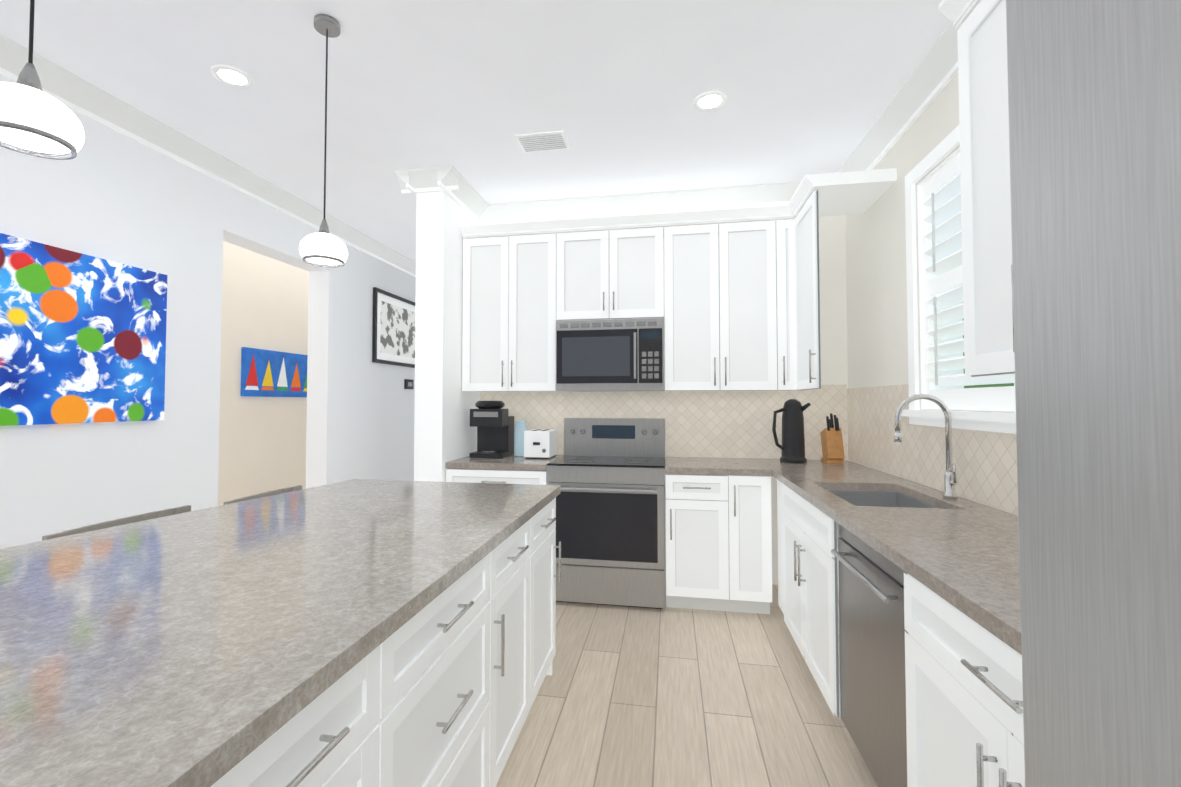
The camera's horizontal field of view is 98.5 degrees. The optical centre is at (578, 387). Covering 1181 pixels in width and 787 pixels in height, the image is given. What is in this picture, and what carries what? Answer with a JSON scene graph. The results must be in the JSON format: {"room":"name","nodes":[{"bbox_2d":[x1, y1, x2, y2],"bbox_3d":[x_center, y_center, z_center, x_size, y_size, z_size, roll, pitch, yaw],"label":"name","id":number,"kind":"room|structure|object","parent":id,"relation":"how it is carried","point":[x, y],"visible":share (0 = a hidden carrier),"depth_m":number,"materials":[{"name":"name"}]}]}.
{"room":"kitchen","nodes":[
{"label":"kitchen","id":0,"kind":"room"},
{"bbox_2d":[0,75,415,548],"bbox_3d":[-2.599,-0.051,2.583,0.200,2.900,9.500,0,-2,10],"label":"wall","id":1,"kind":"structure","parent":0,"point":[107,193],"depth_m":3.06,"materials":[{"name":"paint"}]},
{"bbox_2d":[0,233,167,425],"bbox_3d":[-2.515,-0.249,2.395,0.030,0.845,1.150,0,-2,10],"label":"framed picture","id":2,"kind":"object","parent":1,"relation":"attached to","point":[82,338],"visible":0.89,"depth_m":2.52},
{"bbox_2d":[0,34,415,277],"bbox_3d":[-2.447,-1.437,2.595,0.105,0.125,9.496,0,-2,10],"label":"crown molding","id":3,"kind":"structure","parent":1,"relation":"attached to","point":[79,95],"depth_m":2.97,"materials":[{"name":"white wood"}]},
{"bbox_2d":[372,287,414,367],"bbox_3d":[-1.932,-0.609,5.660,0.030,0.750,1.200,0,-2,10],"label":"framed picture","id":4,"kind":"object","parent":1,"relation":"attached to","point":[393,333],"visible":0.65,"depth_m":5.41},
{"bbox_2d":[404,379,413,388],"bbox_3d":[-1.914,-0.036,5.752,0.027,0.110,0.160,0,-2,10],"label":"switch","id":5,"kind":"object","parent":1,"relation":"attached to","point":[408,383],"visible":1,"depth_m":5.72,"materials":[{"name":"black plastic"}]},
{"bbox_2d":[218,241,308,505],"bbox_3d":[-3.419,-0.044,2.831,0.200,2.900,9.700,0,-2,10],"label":"wall","id":6,"kind":"structure","parent":0,"point":[262,444],"depth_m":4.72,"materials":[{"name":"paint"}]},
{"bbox_2d":[241,347,307,396],"bbox_3d":[-2.897,-0.125,5.077,0.031,0.440,1.100,0,-2,10],"label":"framed picture","id":7,"kind":"object","parent":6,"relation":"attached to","point":[267,373],"visible":0.69,"depth_m":4.86},
{"bbox_2d":[414,191,478,481],"bbox_3d":[-0.690,0.029,5.343,0.205,2.898,3.790,0,-2,10],"label":"wall","id":8,"kind":"structure","parent":0,"point":[444,431],"depth_m":3.50,"materials":[{"name":"white paint"}]},
{"bbox_2d":[394,169,435,194],"bbox_3d":[-0.871,-1.361,5.259,0.105,0.125,3.695,0,-2,10],"label":"crown molding","id":9,"kind":"structure","parent":8,"relation":"attached to","point":[410,182],"depth_m":3.47,"materials":[{"name":"white wood"}]},
{"bbox_2d":[432,165,487,222],"bbox_3d":[-0.829,-1.405,3.720,0.105,0.125,0.679,0,-2,10],"label":"crown molding","id":10,"kind":"structure","parent":8,"relation":"attached to","point":[447,178],"depth_m":3.62,"materials":[{"name":"white wood"}]},
{"bbox_2d":[0,0,950,261],"bbox_3d":[-0.867,-1.560,2.315,5.420,0.100,9.900,0,-2,10],"label":"ceiling","id":11,"kind":"structure","parent":0,"point":[468,90],"depth_m":2.52,"materials":[{"name":"paint"}]},
{"bbox_2d":[0,0,84,159],"bbox_3d":[-1.212,-1.038,1.135,0.178,1.002,0.178,0,-2,10],"label":"pendant light","id":12,"kind":"object","parent":11,"relation":"hanging from","point":[36,120],"visible":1,"depth_m":1.11,"materials":[{"name":"white glass"}]},
{"bbox_2d":[211,65,252,87],"bbox_3d":[-1.671,-1.501,2.458,0.170,0.006,0.170,0,-2,10],"label":"recessed light","id":13,"kind":"object","parent":11,"relation":"in","point":[232,76],"visible":1,"depth_m":2.46,"materials":[{"name":"white plastic"}]},
{"bbox_2d":[299,14,347,267],"bbox_3d":[-1.040,-1.011,2.093,0.178,1.002,0.178,0,-2,10],"label":"pendant light","id":14,"kind":"object","parent":11,"relation":"hanging from","point":[323,247],"visible":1,"depth_m":2.07,"materials":[{"name":"white glass"}]},
{"bbox_2d":[514,130,570,152],"bbox_3d":[-0.213,-1.477,3.070,0.300,0.018,0.200,0,-2,10],"label":"ceiling vent","id":15,"kind":"object","parent":11,"relation":"in","point":[544,141],"visible":0.98,"depth_m":3.05,"materials":[{"name":"white metal"}]},
{"bbox_2d":[693,91,726,110],"bbox_3d":[0.688,-1.495,2.659,0.170,0.006,0.170,0,-2,10],"label":"recessed light","id":16,"kind":"object","parent":11,"relation":"in","point":[710,101],"visible":1,"depth_m":2.65,"materials":[{"name":"white plastic"}]},
{"bbox_2d":[479,215,847,588],"bbox_3d":[0.678,-0.012,3.966,2.975,2.900,0.200,0,-2,10],"label":"wall","id":17,"kind":"structure","parent":0,"point":[833,296],"depth_m":3.68,"materials":[{"name":"paint"}]},
{"bbox_2d":[460,204,787,391],"bbox_3d":[0.527,-0.585,3.692,2.766,1.230,0.420,0,-2,10],"label":"upper cabinet","id":18,"kind":"object","parent":17,"relation":"attached to","point":[730,296],"depth_m":3.55,"materials":[{"name":"white wood"}]},
{"bbox_2d":[556,318,664,391],"bbox_3d":[0.241,-0.222,3.713,0.759,0.495,0.434,0,-2,10],"label":"microwave","id":19,"kind":"object","parent":18,"relation":"attached to","point":[620,355],"visible":1,"depth_m":3.54,"materials":[{"name":"silver metal"}]},
{"bbox_2d":[488,182,800,222],"bbox_3d":[0.494,-1.400,3.881,2.657,0.125,0.105,0,-2,10],"label":"crown molding","id":20,"kind":"structure","parent":17,"relation":"attached to","point":[777,193],"depth_m":3.87,"materials":[{"name":"white wood"}]},
{"bbox_2d":[480,384,847,459],"bbox_3d":[0.559,0.254,3.872,2.756,0.536,0.008,0,-2,10],"label":"backsplash","id":21,"kind":"structure","parent":17,"relation":"attached to","point":[731,424],"depth_m":3.80,"materials":[{"name":"beige tile"}]},
{"bbox_2d":[496,585,877,786],"bbox_3d":[-0.867,1.419,2.230,5.420,0.060,9.900,0,-2,10],"label":"floor","id":22,"kind":"structure","parent":0,"point":[652,697],"depth_m":2.19,"materials":[{"name":"brown wood"}]},
{"bbox_2d":[42,505,190,540],"bbox_3d":[-1.569,0.947,1.942,0.463,0.870,0.530,0,-2,10],"label":"bar stool","id":23,"kind":"object","parent":22,"relation":"on","point":[144,517],"visible":0.08,"depth_m":1.99,"materials":[{"name":"grey"}]},
{"bbox_2d":[223,485,301,504],"bbox_3d":[-1.366,0.964,2.505,0.463,0.870,0.480,0,-2,10],"label":"bar stool","id":24,"kind":"object","parent":22,"relation":"on","point":[278,491],"visible":0.1,"depth_m":2.57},
{"bbox_2d":[200,491,560,786],"bbox_3d":[-0.727,0.913,0.807,0.693,0.870,3.540,0,-2,10],"label":"kitchen island","id":25,"kind":"object","parent":22,"relation":"on","point":[446,697],"depth_m":1.24,"materials":[{"name":"white wood"}]},
{"bbox_2d":[0,479,559,786],"bbox_3d":[-1.250,0.455,0.776,1.672,0.040,3.850,0,-2,10],"label":"island countertop","id":26,"kind":"structure","parent":25,"relation":"on","point":[152,652],"depth_m":1.00,"materials":[{"name":"grey stone"}]},
{"bbox_2d":[547,418,665,608],"bbox_3d":[0.218,0.827,3.556,0.765,1.200,0.691,0,-2,10],"label":"range","id":27,"kind":"object","parent":22,"relation":"on","point":[610,518],"visible":0.88,"depth_m":3.28,"materials":[{"name":"silver metal"}]},
{"bbox_2d":[446,468,1024,786],"bbox_3d":[-0.043,0.948,2.004,2.223,0.870,2.770,0,-2,10],"label":"base cabinet","id":28,"kind":"object","parent":22,"relation":"on","point":[964,703],"visible":0.77,"depth_m":2.11,"materials":[{"name":"white wood"}]},
{"bbox_2d":[446,454,562,470],"bbox_3d":[-0.504,0.540,3.729,0.710,0.040,0.628,0,-2,10],"label":"countertop","id":29,"kind":"structure","parent":28,"relation":"on","point":[512,462],"depth_m":3.47,"materials":[{"name":"stone"}]},
{"bbox_2d":[469,401,513,457],"bbox_3d":[-0.655,0.312,3.870,0.250,0.420,0.320,0,-2,10],"label":"coffee maker","id":30,"kind":"object","parent":29,"relation":"on","point":[492,422],"visible":0.98,"depth_m":3.79,"materials":[{"name":"black plastic"}]},
{"bbox_2d":[514,420,526,456],"bbox_3d":[-0.440,0.387,3.880,0.100,0.270,0.100,0,-2,10],"label":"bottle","id":31,"kind":"object","parent":29,"relation":"on","point":[520,428],"visible":0.83,"depth_m":3.84,"materials":[{"name":"plastic"}]},
{"bbox_2d":[524,429,556,458],"bbox_3d":[-0.280,0.419,3.804,0.190,0.202,0.272,0,-2,10],"label":"toaster","id":32,"kind":"object","parent":29,"relation":"on","point":[540,443],"visible":1,"depth_m":3.69,"materials":[{"name":"white plastic"}]},
{"bbox_2d":[665,457,769,475],"bbox_3d":[0.907,0.532,3.464,0.619,0.040,0.653,0,-2,10],"label":"countertop","id":33,"kind":"structure","parent":28,"relation":"on","point":[673,465],"depth_m":3.26,"materials":[{"name":"stone"}]},
{"bbox_2d":[758,458,1021,654],"bbox_3d":[1.311,0.586,2.033,0.630,0.230,3.323,0,-2,10],"label":"countertop","id":34,"kind":"structure","parent":28,"relation":"on","point":[961,554],"depth_m":1.63,"materials":[{"name":"stone"}]},
{"bbox_2d":[772,399,810,462],"bbox_3d":[1.462,0.296,3.511,0.248,0.430,0.170,0,-2,10],"label":"kettle","id":35,"kind":"object","parent":34,"relation":"on","point":[792,447],"visible":1,"depth_m":3.45,"materials":[{"name":"black plastic"}]},
{"bbox_2d":[820,413,844,462],"bbox_3d":[1.741,0.347,3.491,0.100,0.337,0.189,0,-2,10],"label":"knife block","id":36,"kind":"object","parent":34,"relation":"on","point":[832,444],"visible":1,"depth_m":3.44,"materials":[{"name":"brown wood"}]},
{"bbox_2d":[894,394,957,498],"bbox_3d":[1.505,0.250,2.195,0.243,0.446,0.094,0,-2,10],"label":"faucet","id":37,"kind":"object","parent":34,"relation":"on","point":[950,479],"visible":1,"depth_m":2.19,"materials":[{"name":"silver metal"}]},
{"bbox_2d":[831,524,907,786],"bbox_3d":[1.226,0.937,1.620,0.639,0.868,0.610,0,-2,10],"label":"dishwasher","id":38,"kind":"object","parent":22,"relation":"on","point":[872,652],"visible":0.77,"depth_m":1.63,"materials":[{"name":"silver metal"}]},
{"bbox_2d":[1006,0,1180,786],"bbox_3d":[0.755,0.423,-0.052,0.952,1.800,0.965,0,-2,10],"label":"fridge","id":39,"kind":"object","parent":22,"relation":"on","point":[1094,99],"visible":1,"depth_m":0.41,"materials":[{"name":"silver metal"}]},
{"bbox_2d":[845,73,1017,515],"bbox_3d":[1.446,-0.115,0.381,0.200,2.900,6.590,0,-2,10],"label":"wall","id":40,"kind":"structure","parent":0,"point":[877,332],"depth_m":2.96,"materials":[{"name":"paint"}]},
{"bbox_2d":[784,168,896,390],"bbox_3d":[1.576,-0.603,3.065,0.480,1.230,0.410,0,-2,10],"label":"upper cabinet","id":41,"kind":"object","parent":40,"relation":"attached to","point":[816,196],"depth_m":3.10,"materials":[{"name":"white wood"}]},
{"bbox_2d":[839,21,960,171],"bbox_3d":[1.293,-1.499,0.448,0.105,0.125,6.586,0,-2,10],"label":"crown molding","id":42,"kind":"structure","parent":40,"relation":"attached to","point":[932,75],"depth_m":2.54,"materials":[{"name":"white wood"}]},
{"bbox_2d":[847,384,1017,514],"bbox_3d":[1.628,0.215,1.992,0.008,0.506,3.313,0,-2,10],"label":"backsplash","id":43,"kind":"structure","parent":40,"relation":"attached to","point":[986,466],"depth_m":2.51,"materials":[{"name":"beige tile"}]},
{"bbox_2d":[901,125,1015,433],"bbox_3d":[1.745,-0.477,2.223,0.248,1.310,0.940,0,-2,10],"label":"window shutters","id":44,"kind":"object","parent":40,"relation":"attached to","point":[945,379],"visible":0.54,"depth_m":2.43,"materials":[{"name":"white wood"}]},
{"bbox_2d":[938,0,1014,376],"bbox_3d":[1.144,-0.645,0.481,0.420,1.165,2.150,0,-2,10],"label":"upper cabinet","id":45,"kind":"object","parent":40,"relation":"attached to","point":[982,33],"depth_m":1.46,"materials":[{"name":"white wood"}]},
{"label":"outside","id":46,"kind":"structure","parent":0,"visible":0},
{"bbox_2d":[962,302,1013,387],"bbox_3d":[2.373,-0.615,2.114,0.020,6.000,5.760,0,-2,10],"label":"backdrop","id":47,"kind":"structure","parent":46,"point":[991,385],"depth_m":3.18,"materials":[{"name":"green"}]}
]}

